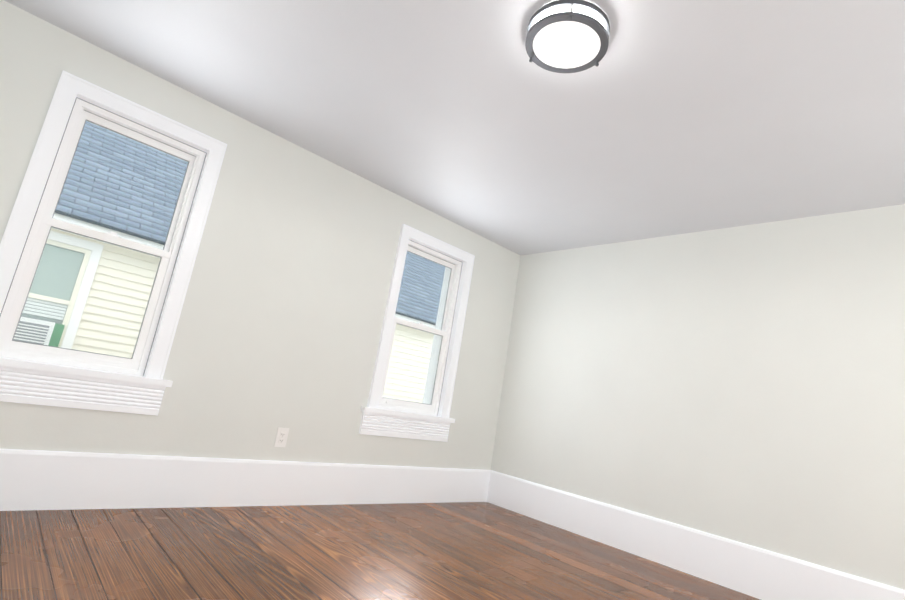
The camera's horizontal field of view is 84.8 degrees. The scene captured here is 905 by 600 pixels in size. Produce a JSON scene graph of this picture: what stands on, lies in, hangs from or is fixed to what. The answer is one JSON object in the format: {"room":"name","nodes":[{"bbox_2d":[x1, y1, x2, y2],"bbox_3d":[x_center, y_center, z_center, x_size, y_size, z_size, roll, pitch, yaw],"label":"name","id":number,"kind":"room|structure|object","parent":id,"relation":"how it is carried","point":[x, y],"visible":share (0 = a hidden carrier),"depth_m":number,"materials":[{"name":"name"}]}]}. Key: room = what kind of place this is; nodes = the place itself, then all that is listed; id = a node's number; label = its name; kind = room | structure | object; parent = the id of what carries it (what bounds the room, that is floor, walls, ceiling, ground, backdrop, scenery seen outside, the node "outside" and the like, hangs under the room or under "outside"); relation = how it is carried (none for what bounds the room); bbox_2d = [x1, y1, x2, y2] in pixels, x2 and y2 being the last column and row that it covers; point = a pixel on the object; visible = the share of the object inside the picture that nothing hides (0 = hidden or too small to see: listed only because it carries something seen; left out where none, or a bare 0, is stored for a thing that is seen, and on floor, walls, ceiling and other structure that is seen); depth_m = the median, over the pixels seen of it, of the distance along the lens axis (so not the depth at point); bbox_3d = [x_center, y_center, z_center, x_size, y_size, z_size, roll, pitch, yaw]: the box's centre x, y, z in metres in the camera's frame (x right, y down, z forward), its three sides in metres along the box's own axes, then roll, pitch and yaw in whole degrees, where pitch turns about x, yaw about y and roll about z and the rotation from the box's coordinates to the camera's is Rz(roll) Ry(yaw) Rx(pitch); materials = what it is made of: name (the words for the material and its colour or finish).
{"room":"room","nodes":[
{"label":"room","id":0,"kind":"room"},
{"bbox_2d":[0,0,520,469],"bbox_3d":[-1.174,0.150,3.482,4.446,2.400,0.250,19,-15,-41],"label":"wall","id":1,"kind":"structure","parent":0,"point":[280,321],"depth_m":3.28,"materials":[{"name":"paint"}]},
{"bbox_2d":[0,71,226,415],"bbox_3d":[-1.935,-0.267,2.766,0.940,1.680,0.300,19,-15,-41],"label":"window","id":2,"kind":"structure","parent":1,"relation":"in","point":[47,375],"depth_m":2.67,"materials":[{"name":"white wood"}]},
{"bbox_2d":[0,449,491,510],"bbox_3d":[-1.251,1.170,3.172,4.446,0.280,0.020,19,-15,-41],"label":"baseboard","id":3,"kind":"structure","parent":1,"relation":"attached to","point":[44,480],"depth_m":2.96,"materials":[{"name":"white wood"}]},
{"bbox_2d":[274,427,288,446],"bbox_3d":[-1.136,0.915,3.301,0.078,0.124,0.008,19,-15,-41],"label":"outlet","id":4,"kind":"object","parent":1,"relation":"attached to","point":[281,437],"visible":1,"depth_m":3.30,"materials":[{"name":"white plastic"}]},
{"bbox_2d":[359,224,474,441],"bbox_3d":[-0.313,0.302,4.236,0.940,1.680,0.300,19,-15,-41],"label":"window","id":5,"kind":"structure","parent":1,"relation":"in","point":[427,418],"depth_m":4.23,"materials":[{"name":"white wood"}]},
{"bbox_2d":[0,502,759,599],"bbox_3d":[0.200,1.279,1.528,5.246,0.120,4.895,19,-15,-41],"label":"floor","id":6,"kind":"structure","parent":0,"point":[450,551],"depth_m":2.48,"materials":[{"name":"brown wood"}]},
{"bbox_2d":[4,0,904,254],"bbox_3d":[0.603,-1.158,2.028,5.246,0.120,4.895,19,-15,-41],"label":"ceiling","id":7,"kind":"structure","parent":0,"point":[669,117],"depth_m":2.55,"materials":[{"name":"paint"}]},
{"bbox_2d":[525,0,609,72],"bbox_3d":[0.469,-1.065,2.032,0.332,0.101,0.332,19,-15,-41],"label":"ceiling light","id":8,"kind":"object","parent":7,"relation":"attached to","point":[567,36],"visible":1,"depth_m":1.97,"materials":[{"name":"silver metal"}]},
{"bbox_2d":[491,204,904,589],"bbox_3d":[2.000,0.649,3.361,0.200,2.400,4.695,19,-15,-41],"label":"wall","id":9,"kind":"structure","parent":0,"point":[745,384],"depth_m":3.36,"materials":[{"name":"paint"}]},
{"bbox_2d":[488,470,904,599],"bbox_3d":[1.774,1.645,3.055,0.020,0.280,4.170,19,-15,-41],"label":"baseboard","id":10,"kind":"structure","parent":9,"relation":"attached to","point":[759,573],"depth_m":3.27,"materials":[{"name":"white wood"}]},
{"label":"outside","id":11,"kind":"structure","parent":0,"visible":0},
{"bbox_2d":[13,121,444,402],"bbox_3d":[-3.252,-0.228,7.545,14.000,9.280,4.908,19,-15,-41],"label":"exterior view","id":12,"kind":"structure","parent":11,"point":[120,328],"depth_m":4.76,"materials":[{"name":"multicoloured"}]}
]}

